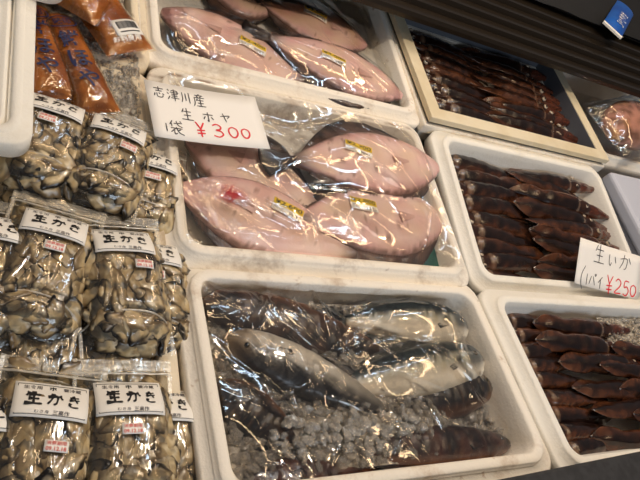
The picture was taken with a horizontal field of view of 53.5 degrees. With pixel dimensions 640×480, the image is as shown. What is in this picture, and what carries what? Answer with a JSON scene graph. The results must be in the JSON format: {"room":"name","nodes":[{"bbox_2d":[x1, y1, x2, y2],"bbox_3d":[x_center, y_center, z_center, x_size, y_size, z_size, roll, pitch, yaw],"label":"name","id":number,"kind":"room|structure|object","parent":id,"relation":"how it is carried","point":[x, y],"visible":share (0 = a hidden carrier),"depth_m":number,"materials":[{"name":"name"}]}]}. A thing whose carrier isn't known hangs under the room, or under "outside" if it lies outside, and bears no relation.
{"room":"food shop","nodes":[
{"label":"food shop","id":0,"kind":"room"},
{"bbox_3d":[-0.163,0.132,2.221,10.000,0.050,10.000,6,56,-31],"label":"floor","id":1,"kind":"structure","parent":0,"visible":0},
{"bbox_3d":[0.114,-0.419,2.245,4.400,0.750,2.950,6,56,-31],"label":"countertop","id":2,"kind":"structure","parent":1,"relation":"on","visible":0},
{"bbox_2d":[0,61,180,393],"bbox_3d":[-0.570,0.072,0.797,0.742,0.150,0.896,6,56,-31],"label":"styrofoam box","id":3,"kind":"object","parent":2,"relation":"on","point":[167,371],"visible":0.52,"depth_m":0.97,"materials":[{"name":"plastic"}]},
{"bbox_2d":[0,395,9,431],"bbox_3d":[-0.380,0.239,0.685,0.138,0.057,0.224,11,53,-27],"label":"pouch","id":4,"kind":"object","parent":3,"relation":"in","point":[4,421],"visible":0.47,"depth_m":0.70,"materials":[{"name":"white plastic"}]},
{"bbox_2d":[0,373,91,479],"bbox_3d":[-0.313,0.236,0.718,0.140,0.053,0.226,14,52,-25],"label":"pouch","id":5,"kind":"object","parent":4,"relation":"on","point":[48,436],"visible":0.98,"depth_m":0.71,"materials":[{"name":"clear plastic"}]},
{"bbox_2d":[46,440,66,450],"bbox_3d":[-0.292,0.228,0.702,0.022,0.001,0.011,14,52,-25],"label":"print","id":6,"kind":"object","parent":5,"relation":"on","point":[51,445],"depth_m":0.70,"materials":[{"name":"red"}]},
{"bbox_2d":[0,217,22,350],"bbox_3d":[-0.422,0.032,0.797,0.131,0.053,0.223,11,53,-27],"label":"pouch","id":7,"kind":"object","parent":3,"relation":"in","point":[9,236],"visible":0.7,"depth_m":0.80,"materials":[{"name":"clear plastic"}]},
{"bbox_2d":[0,199,93,343],"bbox_3d":[-0.361,0.027,0.833,0.132,0.052,0.223,17,51,-23],"label":"pouch","id":8,"kind":"object","parent":7,"relation":"on","point":[41,300],"visible":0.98,"depth_m":0.81,"materials":[{"name":"clear plastic"}]},
{"bbox_2d":[46,241,63,250],"bbox_3d":[-0.343,0.007,0.822,0.022,0.001,0.011,17,51,-23],"label":"print","id":9,"kind":"object","parent":8,"relation":"on","point":[50,245],"depth_m":0.82,"materials":[{"name":"red"}]},
{"bbox_2d":[0,327,84,386],"bbox_3d":[-0.354,0.139,0.815,0.138,0.056,0.202,9,54,-29],"label":"pouch","id":10,"kind":"object","parent":3,"relation":"in","point":[59,362],"visible":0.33,"depth_m":0.79,"materials":[{"name":"plastic"}]},
{"bbox_2d":[0,93,90,201],"bbox_3d":[-0.407,-0.157,0.942,0.136,0.058,0.216,16,51,-24],"label":"pouch","id":11,"kind":"object","parent":3,"relation":"in","point":[44,170],"visible":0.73,"depth_m":0.91,"materials":[{"name":"clear plastic"}]},
{"bbox_2d":[0,0,35,156],"bbox_3d":[-0.594,-0.317,0.850,0.389,0.035,0.437,6,56,-31],"label":"tray","id":12,"kind":"object","parent":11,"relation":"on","point":[17,17],"visible":1,"depth_m":0.88,"materials":[{"name":"plastic"}]},
{"bbox_2d":[39,112,55,121],"bbox_3d":[-0.397,-0.179,0.925,0.022,0.001,0.011,16,51,-24],"label":"print","id":13,"kind":"object","parent":11,"relation":"on","point":[48,116],"depth_m":0.93,"materials":[{"name":"red"}]},
{"bbox_2d":[0,187,91,225],"bbox_3d":[-0.396,-0.076,0.939,0.136,0.050,0.204,11,53,-27],"label":"pouch","id":14,"kind":"object","parent":3,"relation":"in","point":[61,206],"visible":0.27,"depth_m":0.90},
{"bbox_2d":[58,38,142,127],"bbox_3d":[-0.376,-0.264,1.080,0.145,0.015,0.210,6,56,-31],"label":"crushed ice","id":15,"kind":"object","parent":3,"relation":"in","point":[124,92],"visible":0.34,"depth_m":1.10,"materials":[{"name":"white"}]},
{"bbox_2d":[46,10,119,113],"bbox_3d":[-0.403,-0.304,1.044,0.078,0.030,0.235,-16,69,-40],"label":"pack","id":16,"kind":"object","parent":15,"relation":"on","point":[91,92],"visible":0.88,"depth_m":1.03,"materials":[{"name":"orange"}]},
{"bbox_2d":[34,3,71,99],"bbox_3d":[-0.450,-0.315,1.017,0.085,0.029,0.220,-7,63,-37],"label":"pack","id":17,"kind":"object","parent":16,"relation":"on","point":[51,77],"visible":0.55,"depth_m":1.00,"materials":[{"name":"orange"}]},
{"bbox_2d":[52,17,70,23],"bbox_3d":[-0.428,-0.363,1.052,0.028,0.003,0.016,-16,69,-40],"label":"print","id":18,"kind":"object","parent":16,"relation":"on","point":[55,20],"depth_m":1.06,"materials":[{"name":"blue"}]},
{"bbox_2d":[63,111,158,219],"bbox_3d":[-0.322,-0.135,0.975,0.133,0.049,0.211,20,50,-21],"label":"pouch","id":19,"kind":"object","parent":3,"relation":"in","point":[112,159],"visible":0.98,"depth_m":0.95,"materials":[{"name":"clear plastic"}]},
{"bbox_2d":[82,341,156,386],"bbox_3d":[-0.273,0.165,0.853,0.138,0.051,0.205,3,57,-32],"label":"pouch","id":20,"kind":"object","parent":3,"relation":"in","point":[96,367],"visible":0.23,"depth_m":0.83,"materials":[{"name":"plastic"}]},
{"bbox_2d":[89,199,152,230],"bbox_3d":[-0.317,-0.098,1.011,0.133,0.050,0.204,0,59,-34],"label":"pouch","id":21,"kind":"object","parent":3,"relation":"in","point":[101,220],"visible":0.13,"depth_m":0.95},
{"bbox_2d":[118,153,187,233],"bbox_3d":[-0.275,-0.090,1.025,0.133,0.051,0.206,14,52,-25],"label":"pouch","id":22,"kind":"object","parent":3,"relation":"in","point":[159,176],"visible":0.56,"depth_m":1.00,"materials":[{"name":"clear plastic"}]},
{"bbox_2d":[157,244,190,352],"bbox_3d":[-0.245,0.070,0.927,0.137,0.054,0.230,8,55,-29],"label":"pouch","id":23,"kind":"object","parent":3,"relation":"in","point":[176,270],"visible":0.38,"depth_m":0.93,"materials":[{"name":"clear plastic"}]},
{"bbox_2d":[80,230,171,358],"bbox_3d":[-0.274,0.054,0.879,0.134,0.057,0.226,4,57,-32],"label":"pouch","id":24,"kind":"object","parent":23,"relation":"on","point":[127,313],"visible":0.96,"depth_m":0.85,"materials":[{"name":"clear plastic"}]},
{"bbox_2d":[169,389,194,479],"bbox_3d":[-0.205,0.265,0.814,0.132,0.056,0.222,9,54,-29],"label":"pouch","id":25,"kind":"object","parent":3,"relation":"in","point":[181,412],"visible":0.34,"depth_m":0.82,"materials":[{"name":"clear plastic"}]},
{"bbox_2d":[85,374,180,479],"bbox_3d":[-0.230,0.244,0.769,0.142,0.051,0.222,8,55,-30],"label":"pouch","id":26,"kind":"object","parent":25,"relation":"on","point":[132,437],"visible":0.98,"depth_m":0.76,"materials":[{"name":"clear plastic"}]},
{"bbox_2d":[124,424,142,432],"bbox_3d":[-0.222,0.224,0.754,0.022,0.001,0.011,8,55,-30],"label":"print","id":27,"kind":"object","parent":26,"relation":"on","point":[128,428],"depth_m":0.75,"materials":[{"name":"red"}]},
{"bbox_2d":[89,0,149,75],"bbox_3d":[-0.665,-0.555,1.188,0.628,0.153,0.595,6,56,-31],"label":"styrofoam box","id":28,"kind":"object","parent":2,"relation":"on","point":[131,6],"visible":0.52,"depth_m":1.18,"materials":[{"name":"plastic"}]},
{"bbox_2d":[36,0,123,42],"bbox_3d":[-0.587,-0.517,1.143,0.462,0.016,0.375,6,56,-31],"label":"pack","id":29,"kind":"object","parent":28,"relation":"in","point":[86,33],"visible":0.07,"depth_m":1.15,"materials":[{"name":"orange"}]},
{"bbox_2d":[80,0,152,55],"bbox_3d":[-0.388,-0.419,1.127,0.100,0.027,0.220,-27,76,-43],"label":"pack","id":30,"kind":"object","parent":28,"relation":"in","point":[116,33],"visible":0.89,"depth_m":1.11,"materials":[{"name":"orange plastic"}]},
{"bbox_2d":[57,0,112,25],"bbox_3d":[-0.447,-0.443,1.079,0.190,0.026,0.085,29,47,-13],"label":"pack","id":31,"kind":"object","parent":30,"relation":"on","point":[91,11],"visible":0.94,"depth_m":1.08},
{"bbox_2d":[114,34,141,41],"bbox_3d":[-0.335,-0.352,1.105,0.055,0.005,0.010,-27,76,-43],"label":"print","id":32,"kind":"object","parent":30,"relation":"on","point":[117,37],"depth_m":1.11,"materials":[{"name":"white paper"}]},
{"bbox_2d":[137,0,419,128],"bbox_3d":[-0.114,-0.475,1.493,0.674,0.160,0.487,6,56,-31],"label":"styrofoam box","id":33,"kind":"object","parent":2,"relation":"on","point":[166,52],"visible":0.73,"depth_m":1.38,"materials":[{"name":"plastic"}]},
{"bbox_2d":[160,7,307,83],"bbox_3d":[-0.149,-0.393,1.330,0.382,0.034,0.233,23,48,-18],"label":"fish","id":34,"kind":"object","parent":33,"relation":"in","point":[211,34],"visible":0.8,"depth_m":1.30,"materials":[{"name":"pink"}]},
{"bbox_2d":[207,0,269,23],"bbox_3d":[-0.201,-0.567,1.436,0.206,0.034,0.202,-20,71,-41],"label":"fish","id":35,"kind":"object","parent":33,"relation":"in","point":[255,12],"visible":0.76,"depth_m":1.41,"materials":[{"name":"pink"}]},
{"bbox_2d":[176,0,402,106],"bbox_3d":[-0.081,-0.504,1.444,0.587,0.045,0.385,6,56,-31],"label":"plastic film","id":36,"kind":"object","parent":33,"relation":"on","point":[337,11],"visible":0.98,"depth_m":1.55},
{"bbox_2d":[254,0,366,52],"bbox_3d":[-0.031,-0.533,1.507,0.320,0.035,0.226,34,46,-8],"label":"fish","id":37,"kind":"object","parent":33,"relation":"in","point":[296,17],"visible":0.83,"depth_m":1.49,"materials":[{"name":"pink"}]},
{"bbox_2d":[242,19,402,108],"bbox_3d":[0.018,-0.404,1.433,0.414,0.034,0.226,17,51,-23],"label":"fish","id":38,"kind":"object","parent":33,"relation":"in","point":[318,62],"visible":0.99,"depth_m":1.41,"materials":[{"name":"pink"}]},
{"bbox_2d":[146,67,468,286],"bbox_3d":[-0.033,-0.083,1.269,0.637,0.150,0.432,6,56,-31],"label":"styrofoam box","id":39,"kind":"object","parent":2,"relation":"on","point":[292,122],"visible":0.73,"depth_m":1.19,"materials":[{"name":"plastic"}]},
{"bbox_2d":[184,135,315,205],"bbox_3d":[-0.099,-0.106,1.171,0.309,0.031,0.225,47,45,4],"label":"fish","id":40,"kind":"object","parent":39,"relation":"in","point":[208,160],"visible":0.31,"depth_m":1.15},
{"bbox_2d":[183,176,357,258],"bbox_3d":[-0.057,-0.021,1.126,0.403,0.032,0.238,21,49,-20],"label":"fish","id":41,"kind":"object","parent":39,"relation":"in","point":[232,212],"visible":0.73,"depth_m":1.09,"materials":[{"name":"pink"}]},
{"bbox_2d":[258,119,439,198],"bbox_3d":[0.081,-0.160,1.292,0.462,0.034,0.241,-3,61,-35],"label":"fish","id":42,"kind":"object","parent":39,"relation":"in","point":[345,155],"visible":0.98,"depth_m":1.29,"materials":[{"name":"pink"}]},
{"bbox_2d":[303,184,441,264],"bbox_3d":[0.087,-0.043,1.227,0.442,0.035,0.251,-2,60,-35],"label":"fish","id":43,"kind":"object","parent":39,"relation":"in","point":[382,227],"visible":0.76,"depth_m":1.22,"materials":[{"name":"pink"}]},
{"bbox_2d":[423,248,438,265],"bbox_3d":[0.128,-0.063,1.315,0.224,0.013,0.265,6,56,-31],"label":"sheet","id":44,"kind":"object","parent":39,"relation":"in","point":[432,260],"visible":0.02,"depth_m":1.30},
{"bbox_2d":[177,269,550,479],"bbox_3d":[0.058,0.244,1.067,0.630,0.184,0.389,6,56,-31],"label":"styrofoam box","id":45,"kind":"object","parent":2,"relation":"on","point":[528,453],"visible":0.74,"depth_m":1.02,"materials":[{"name":"plastic"}]},
{"bbox_2d":[253,457,379,479],"bbox_3d":[0.027,0.358,0.913,0.337,0.062,0.106,7,55,-30],"label":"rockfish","id":46,"kind":"object","parent":45,"relation":"in","point":[296,471],"visible":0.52,"depth_m":0.87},
{"bbox_2d":[218,285,476,376],"bbox_3d":[0.072,0.208,1.013,0.510,0.052,0.302,6,56,-31],"label":"plastic film","id":47,"kind":"object","parent":45,"relation":"on","point":[256,290],"visible":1,"depth_m":1.06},
{"bbox_2d":[205,296,503,479],"bbox_3d":[0.074,0.228,1.044,0.541,0.102,0.300,6,56,-31],"label":"crushed ice","id":48,"kind":"object","parent":45,"relation":"in","point":[346,438],"visible":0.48,"depth_m":0.93,"materials":[{"name":"white"}]},
{"bbox_2d":[217,378,299,461],"bbox_3d":[-0.086,0.257,0.896,0.165,0.058,0.090,29,47,-13],"label":"rockfish","id":49,"kind":"object","parent":48,"relation":"on","point":[243,403],"visible":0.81,"depth_m":0.87,"materials":[{"name":"food"}]},
{"bbox_2d":[202,288,401,361],"bbox_3d":[-0.016,0.155,1.038,0.378,0.064,0.125,12,53,-27],"label":"rockfish","id":50,"kind":"object","parent":48,"relation":"on","point":[231,309],"visible":0.71,"depth_m":1.00,"materials":[{"name":"food"}]},
{"bbox_2d":[220,328,411,413],"bbox_3d":[0.001,0.224,0.977,0.341,0.059,0.109,27,47,-15],"label":"fish","id":51,"kind":"object","parent":48,"relation":"on","point":[280,363],"visible":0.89,"depth_m":0.94},
{"bbox_2d":[319,297,468,344],"bbox_3d":[0.142,0.145,1.148,0.326,0.064,0.102,8,55,-30],"label":"fish","id":52,"kind":"object","parent":48,"relation":"on","point":[404,319],"visible":0.89,"depth_m":1.13},
{"bbox_2d":[350,340,484,398],"bbox_3d":[0.144,0.224,1.081,0.385,0.067,0.110,-1,60,-35],"label":"fish","id":53,"kind":"object","parent":48,"relation":"on","point":[436,367],"visible":0.81,"depth_m":1.07},
{"bbox_2d":[373,425,510,469],"bbox_3d":[0.160,0.331,1.020,0.412,0.059,0.085,4,57,-32],"label":"rockfish","id":54,"kind":"object","parent":48,"relation":"on","point":[453,443],"visible":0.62,"depth_m":1.02,"materials":[{"name":"food"}]},
{"bbox_2d":[411,374,492,419],"bbox_3d":[0.195,0.269,1.098,0.287,0.063,0.108,-10,65,-38],"label":"rockfish","id":55,"kind":"object","parent":48,"relation":"on","point":[461,400],"visible":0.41,"depth_m":1.09,"materials":[{"name":"food"}]},
{"bbox_2d":[352,0,639,97],"bbox_3d":[0.498,-0.796,2.056,3.200,0.275,0.845,6,56,-31],"label":"shelf","id":56,"kind":"object","parent":2,"relation":"on","point":[535,31],"visible":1,"depth_m":1.81,"materials":[{"name":"grey metal"}]},
{"bbox_2d":[536,0,639,42],"bbox_3d":[1.204,-0.875,2.356,2.100,0.044,0.500,6,56,-31],"label":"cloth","id":57,"kind":"object","parent":56,"relation":"on","point":[595,12],"visible":0.7,"depth_m":2.05,"materials":[{"name":"black"}]},
{"bbox_2d":[603,0,632,38],"bbox_3d":[0.984,-0.730,2.075,0.076,0.020,0.274,43,45,0],"label":"label","id":58,"kind":"object","parent":57,"relation":"on","point":[620,15],"visible":1,"depth_m":2.04,"materials":[{"name":"blue paper"}]},
{"bbox_2d":[384,12,608,171],"bbox_3d":[0.460,-0.404,1.817,0.674,0.172,0.460,6,56,-31],"label":"crate","id":59,"kind":"object","parent":2,"relation":"on","point":[588,150],"visible":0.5,"depth_m":1.66,"materials":[{"name":"beige plastic"}]},
{"bbox_2d":[409,28,469,59],"bbox_3d":[0.312,-0.540,1.770,0.363,0.046,0.056,6,56,-30],"label":"squid","id":60,"kind":"object","parent":59,"relation":"in","point":[422,38],"visible":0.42,"depth_m":1.75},
{"bbox_2d":[413,40,480,70],"bbox_3d":[0.330,-0.512,1.759,0.363,0.049,0.054,8,55,-29],"label":"squid","id":61,"kind":"object","parent":59,"relation":"in","point":[422,46],"visible":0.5,"depth_m":1.74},
{"bbox_2d":[415,46,481,81],"bbox_3d":[0.319,-0.485,1.735,0.363,0.046,0.058,9,53,-29],"label":"squid","id":62,"kind":"object","parent":59,"relation":"in","point":[430,56],"visible":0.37,"depth_m":1.72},
{"bbox_2d":[420,59,484,86],"bbox_3d":[0.335,-0.452,1.724,0.363,0.054,0.055,12,53,-27],"label":"squid","id":63,"kind":"object","parent":59,"relation":"in","point":[432,66],"visible":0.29,"depth_m":1.70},
{"bbox_2d":[425,69,488,98],"bbox_3d":[0.341,-0.412,1.698,0.363,0.048,0.055,8,55,-29],"label":"squid","id":64,"kind":"object","parent":59,"relation":"in","point":[441,78],"visible":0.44,"depth_m":1.69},
{"bbox_2d":[429,77,490,108],"bbox_3d":[0.360,-0.378,1.686,0.363,0.047,0.056,11,53,-27],"label":"squid","id":65,"kind":"object","parent":59,"relation":"in","point":[444,89],"visible":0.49,"depth_m":1.66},
{"bbox_2d":[434,91,492,113],"bbox_3d":[0.366,-0.349,1.666,0.364,0.046,0.056,3,57,-32],"label":"squid","id":66,"kind":"object","parent":59,"relation":"in","point":[450,99],"visible":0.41,"depth_m":1.65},
{"bbox_2d":[436,99,505,125],"bbox_3d":[0.375,-0.323,1.652,0.363,0.048,0.054,12,53,-27],"label":"squid","id":67,"kind":"object","parent":59,"relation":"in","point":[462,109],"visible":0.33,"depth_m":1.63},
{"bbox_2d":[461,47,545,80],"bbox_3d":[0.556,-0.522,1.909,0.370,0.051,0.055,7,55,-30],"label":"squid","id":68,"kind":"object","parent":59,"relation":"in","point":[531,72],"visible":0.56,"depth_m":1.89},
{"bbox_2d":[461,54,552,94],"bbox_3d":[0.560,-0.491,1.883,0.370,0.050,0.057,12,53,-27],"label":"squid","id":69,"kind":"object","parent":59,"relation":"in","point":[487,63],"visible":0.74,"depth_m":1.85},
{"bbox_2d":[470,74,561,111],"bbox_3d":[0.580,-0.432,1.860,0.370,0.052,0.055,10,54,-28],"label":"squid","id":70,"kind":"object","parent":59,"relation":"in","point":[496,83],"visible":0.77,"depth_m":1.82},
{"bbox_2d":[473,64,559,105],"bbox_3d":[0.581,-0.462,1.882,0.370,0.052,0.055,16,51,-24],"label":"squid","id":71,"kind":"object","parent":59,"relation":"in","point":[488,72],"visible":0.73,"depth_m":1.85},
{"bbox_2d":[474,86,564,117],"bbox_3d":[0.578,-0.398,1.833,0.370,0.051,0.054,9,54,-29],"label":"squid","id":72,"kind":"object","parent":59,"relation":"in","point":[511,96],"visible":0.67,"depth_m":1.79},
{"bbox_2d":[482,96,569,126],"bbox_3d":[0.596,-0.360,1.818,0.370,0.052,0.054,5,56,-31],"label":"squid","id":73,"kind":"object","parent":59,"relation":"in","point":[554,118],"visible":0.62,"depth_m":1.80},
{"bbox_2d":[486,110,575,143],"bbox_3d":[0.600,-0.304,1.777,0.370,0.048,0.057,12,53,-27],"label":"squid","id":74,"kind":"object","parent":59,"relation":"in","point":[520,123],"visible":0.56,"depth_m":1.74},
{"bbox_2d":[489,102,577,142],"bbox_3d":[0.612,-0.324,1.802,0.370,0.050,0.056,13,52,-26],"label":"squid","id":75,"kind":"object","parent":59,"relation":"in","point":[498,106],"visible":0.49,"depth_m":1.77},
{"bbox_2d":[424,131,639,299],"bbox_3d":[0.537,-0.028,1.609,0.629,0.151,0.420,6,56,-31],"label":"styrofoam box","id":76,"kind":"object","parent":2,"relation":"on","point":[439,145],"visible":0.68,"depth_m":1.51,"materials":[{"name":"plastic"}]},
{"bbox_2d":[423,148,512,177],"bbox_3d":[0.365,-0.182,1.574,0.361,0.046,0.056,11,53,-28],"label":"squid","id":77,"kind":"object","parent":76,"relation":"in","point":[460,161],"visible":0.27,"depth_m":1.56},
{"bbox_2d":[458,180,517,201],"bbox_3d":[0.391,-0.119,1.555,0.376,0.048,0.060,4,58,-31],"label":"squid","id":78,"kind":"object","parent":76,"relation":"in","point":[473,187],"visible":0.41,"depth_m":1.54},
{"bbox_2d":[454,165,521,187],"bbox_3d":[0.380,-0.148,1.568,0.351,0.051,0.051,10,54,-28],"label":"squid","id":79,"kind":"object","parent":76,"relation":"in","point":[462,174],"visible":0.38,"depth_m":1.56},
{"bbox_2d":[463,194,528,218],"bbox_3d":[0.387,-0.084,1.537,0.377,0.050,0.059,4,57,-32],"label":"squid","id":80,"kind":"object","parent":76,"relation":"in","point":[499,206],"visible":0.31,"depth_m":1.53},
{"bbox_2d":[467,210,534,237],"bbox_3d":[0.403,-0.040,1.521,0.368,0.048,0.057,9,54,-29],"label":"squid","id":81,"kind":"object","parent":76,"relation":"in","point":[520,227],"visible":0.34,"depth_m":1.52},
{"bbox_2d":[470,219,543,251],"bbox_3d":[0.408,-0.006,1.502,0.366,0.053,0.055,10,54,-28],"label":"squid","id":82,"kind":"object","parent":76,"relation":"in","point":[488,231],"visible":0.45,"depth_m":1.50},
{"bbox_2d":[475,236,543,257],"bbox_3d":[0.401,0.023,1.481,0.380,0.055,0.055,10,54,-28],"label":"squid","id":83,"kind":"object","parent":76,"relation":"in","point":[486,245],"visible":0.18,"depth_m":1.47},
{"bbox_2d":[479,252,540,273],"bbox_3d":[0.423,0.053,1.472,0.347,0.045,0.054,4,57,-32],"label":"squid","id":84,"kind":"object","parent":76,"relation":"in","point":[497,261],"visible":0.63,"depth_m":1.46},
{"bbox_2d":[505,169,581,199],"bbox_3d":[0.621,-0.129,1.695,0.345,0.046,0.052,19,50,-22],"label":"squid","id":85,"kind":"object","parent":76,"relation":"in","point":[523,178],"visible":0.49,"depth_m":1.65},
{"bbox_2d":[505,168,593,193],"bbox_3d":[0.626,-0.154,1.707,0.342,0.044,0.054,8,55,-29],"label":"squid","id":86,"kind":"object","parent":76,"relation":"in","point":[573,186],"visible":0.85,"depth_m":1.70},
{"bbox_2d":[533,263,575,280],"bbox_3d":[0.665,0.106,1.577,0.366,0.049,0.056,15,52,-25],"label":"squid","id":87,"kind":"object","parent":76,"relation":"in","point":[544,271],"visible":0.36,"depth_m":1.52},
{"bbox_2d":[533,235,578,256],"bbox_3d":[0.664,0.039,1.620,0.345,0.046,0.054,16,51,-24],"label":"squid","id":88,"kind":"object","parent":76,"relation":"in","point":[550,245],"visible":0.27,"depth_m":1.56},
{"bbox_2d":[537,253,577,269],"bbox_3d":[0.664,0.068,1.594,0.341,0.049,0.050,11,53,-27],"label":"squid","id":89,"kind":"object","parent":76,"relation":"in","point":[555,259],"visible":0.21,"depth_m":1.53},
{"bbox_2d":[509,183,608,219],"bbox_3d":[0.632,-0.099,1.667,0.350,0.051,0.052,16,51,-24],"label":"squid","id":90,"kind":"object","parent":76,"relation":"in","point":[547,196],"visible":0.73,"depth_m":1.64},
{"bbox_2d":[513,196,606,230],"bbox_3d":[0.642,-0.057,1.663,0.381,0.050,0.058,13,52,-26],"label":"squid","id":91,"kind":"object","parent":76,"relation":"in","point":[531,207],"visible":0.66,"depth_m":1.61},
{"bbox_2d":[525,218,610,240],"bbox_3d":[0.659,-0.028,1.651,0.365,0.051,0.054,8,55,-30],"label":"squid","id":92,"kind":"object","parent":76,"relation":"in","point":[568,225],"visible":0.73,"depth_m":1.62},
{"bbox_2d":[528,223,619,249],"bbox_3d":[0.669,0.011,1.636,0.381,0.057,0.055,12,53,-26],"label":"squid","id":93,"kind":"object","parent":76,"relation":"in","point":[556,233],"visible":0.43,"depth_m":1.58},
{"bbox_2d":[574,238,639,299],"bbox_3d":[0.696,0.074,1.526,0.223,0.061,0.102,13,52,-26],"label":"price card","id":94,"kind":"object","parent":76,"relation":"in","point":[601,267],"visible":1,"depth_m":1.53,"materials":[{"name":"white"}]},
{"bbox_2d":[476,289,639,468],"bbox_3d":[0.608,0.314,1.385,0.630,0.184,0.393,6,56,-31],"label":"styrofoam box","id":95,"kind":"object","parent":2,"relation":"on","point":[496,304],"visible":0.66,"depth_m":1.27,"materials":[{"name":"plastic"}]},
{"bbox_2d":[507,313,537,328],"bbox_3d":[0.429,0.178,1.348,0.284,0.038,0.044,7,55,-30],"label":"squid","id":96,"kind":"object","parent":95,"relation":"in","point":[517,320],"visible":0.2,"depth_m":1.33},
{"bbox_2d":[513,327,542,342],"bbox_3d":[0.442,0.207,1.332,0.284,0.042,0.041,10,54,-28],"label":"squid","id":97,"kind":"object","parent":95,"relation":"in","point":[524,335],"visible":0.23,"depth_m":1.31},
{"bbox_2d":[521,341,566,358],"bbox_3d":[0.438,0.230,1.305,0.284,0.036,0.044,1,58,-33],"label":"squid","id":98,"kind":"object","parent":95,"relation":"in","point":[531,349],"visible":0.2,"depth_m":1.29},
{"bbox_2d":[528,356,567,371],"bbox_3d":[0.448,0.255,1.290,0.284,0.040,0.042,2,58,-33],"label":"squid","id":99,"kind":"object","parent":95,"relation":"in","point":[549,363],"visible":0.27,"depth_m":1.28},
{"bbox_2d":[535,371,584,389],"bbox_3d":[0.457,0.281,1.272,0.284,0.040,0.043,12,53,-27],"label":"squid","id":100,"kind":"object","parent":95,"relation":"in","point":[547,379],"visible":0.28,"depth_m":1.26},
{"bbox_2d":[543,389,607,406],"bbox_3d":[0.476,0.313,1.251,0.284,0.040,0.041,11,53,-28],"label":"squid","id":101,"kind":"object","parent":95,"relation":"in","point":[555,397],"visible":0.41,"depth_m":1.24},
{"bbox_2d":[535,330,616,353],"bbox_3d":[0.580,0.229,1.374,0.324,0.042,0.050,11,53,-27],"label":"squid","id":102,"kind":"object","parent":95,"relation":"in","point":[556,341],"visible":0.62,"depth_m":1.34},
{"bbox_2d":[532,314,630,339],"bbox_3d":[0.584,0.198,1.407,0.323,0.044,0.049,8,54,-29],"label":"squid","id":103,"kind":"object","parent":95,"relation":"in","point":[605,330],"visible":0.84,"depth_m":1.38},
{"bbox_2d":[551,406,611,424],"bbox_3d":[0.477,0.343,1.231,0.284,0.042,0.041,11,53,-28],"label":"squid","id":104,"kind":"object","parent":95,"relation":"in","point":[564,414],"visible":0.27,"depth_m":1.23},
{"bbox_2d":[559,422,604,441],"bbox_3d":[0.484,0.367,1.209,0.284,0.040,0.041,9,54,-29],"label":"squid","id":105,"kind":"object","parent":95,"relation":"in","point":[572,430],"visible":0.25,"depth_m":1.19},
{"bbox_2d":[568,437,607,454],"bbox_3d":[0.494,0.392,1.194,0.284,0.036,0.044,2,58,-33],"label":"squid","id":106,"kind":"object","parent":95,"relation":"in","point":[583,446],"visible":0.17,"depth_m":1.18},
{"bbox_2d":[558,352,639,375],"bbox_3d":[0.624,0.269,1.368,0.323,0.042,0.052,10,52,-28],"label":"squid","id":107,"kind":"object","parent":95,"relation":"in","point":[577,362],"visible":0.68,"depth_m":1.32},
{"bbox_2d":[572,379,635,400],"bbox_3d":[0.640,0.319,1.337,0.324,0.042,0.049,10,54,-28],"label":"squid","id":108,"kind":"object","parent":95,"relation":"in","point":[607,389],"visible":0.84,"depth_m":1.29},
{"bbox_2d":[590,426,639,450],"bbox_3d":[0.651,0.405,1.272,0.324,0.043,0.050,12,53,-27],"label":"squid","id":109,"kind":"object","parent":95,"relation":"in","point":[614,439],"visible":0.86,"depth_m":1.22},
{"bbox_2d":[591,398,639,420],"bbox_3d":[0.671,0.353,1.322,0.324,0.043,0.049,8,55,-29],"label":"squid","id":110,"kind":"object","parent":95,"relation":"in","point":[623,409],"visible":0.94,"depth_m":1.27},
{"bbox_2d":[595,317,639,344],"bbox_3d":[0.743,0.234,1.479,0.219,0.031,0.124,6,56,-31],"label":"crushed ice","id":111,"kind":"object","parent":95,"relation":"in","point":[633,337],"visible":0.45,"depth_m":1.48,"materials":[{"name":"white"}]},
{"bbox_2d":[599,360,639,378],"bbox_3d":[0.703,0.293,1.377,0.277,0.035,0.043,17,51,-23],"label":"squid","id":112,"kind":"object","parent":95,"relation":"in","point":[617,368],"visible":0.96,"depth_m":1.34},
{"bbox_2d":[611,340,639,360],"bbox_3d":[0.752,0.261,1.440,0.277,0.036,0.043,12,53,-26],"label":"squid","id":113,"kind":"object","parent":95,"relation":"in","point":[627,349],"visible":1,"depth_m":1.39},
{"bbox_2d":[619,378,639,397],"bbox_3d":[0.734,0.321,1.367,0.277,0.037,0.043,11,53,-28],"label":"squid","id":114,"kind":"object","parent":95,"relation":"in","point":[632,386],"visible":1,"depth_m":1.32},
{"bbox_2d":[499,451,639,479],"bbox_3d":[0.391,0.504,1.087,1.999,0.205,0.180,4,57,-32],"label":"rail","id":115,"kind":"object","parent":2,"relation":"on","point":[626,466],"visible":1,"depth_m":1.08,"materials":[{"name":"black metal"}]},
{"bbox_2d":[563,72,639,178],"bbox_3d":[1.012,-0.363,2.186,0.584,0.130,0.434,6,56,-31],"label":"styrofoam box","id":116,"kind":"object","parent":2,"relation":"on","point":[622,161],"visible":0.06,"depth_m":2.17,"materials":[{"name":"plastic"}]},
{"bbox_2d":[591,95,639,150],"bbox_3d":[1.003,-0.372,2.018,0.420,0.137,0.220,-16,68,-40],"label":"fish","id":117,"kind":"object","parent":116,"relation":"in","point":[620,122],"visible":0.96,"depth_m":1.93},
{"bbox_2d":[602,173,639,255],"bbox_3d":[1.042,0.068,1.882,0.430,0.146,0.500,6,56,-31],"label":"foam box","id":118,"kind":"object","parent":2,"relation":"on","point":[623,191],"visible":0.43,"depth_m":1.81,"materials":[{"name":"grey"}]},
{"bbox_3d":[0.003,-0.124,1.214,0.577,0.041,0.366,6,56,-31],"label":"plastic film","id":119,"kind":"object","parent":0,"visible":0},
{"bbox_2d":[144,79,269,148],"bbox_3d":[-0.198,-0.220,1.124,0.214,0.005,0.125,1,58,-33],"label":"price card","id":120,"kind":"object","parent":119,"relation":"on","point":[177,112],"visible":1,"depth_m":1.12,"materials":[{"name":"white"}]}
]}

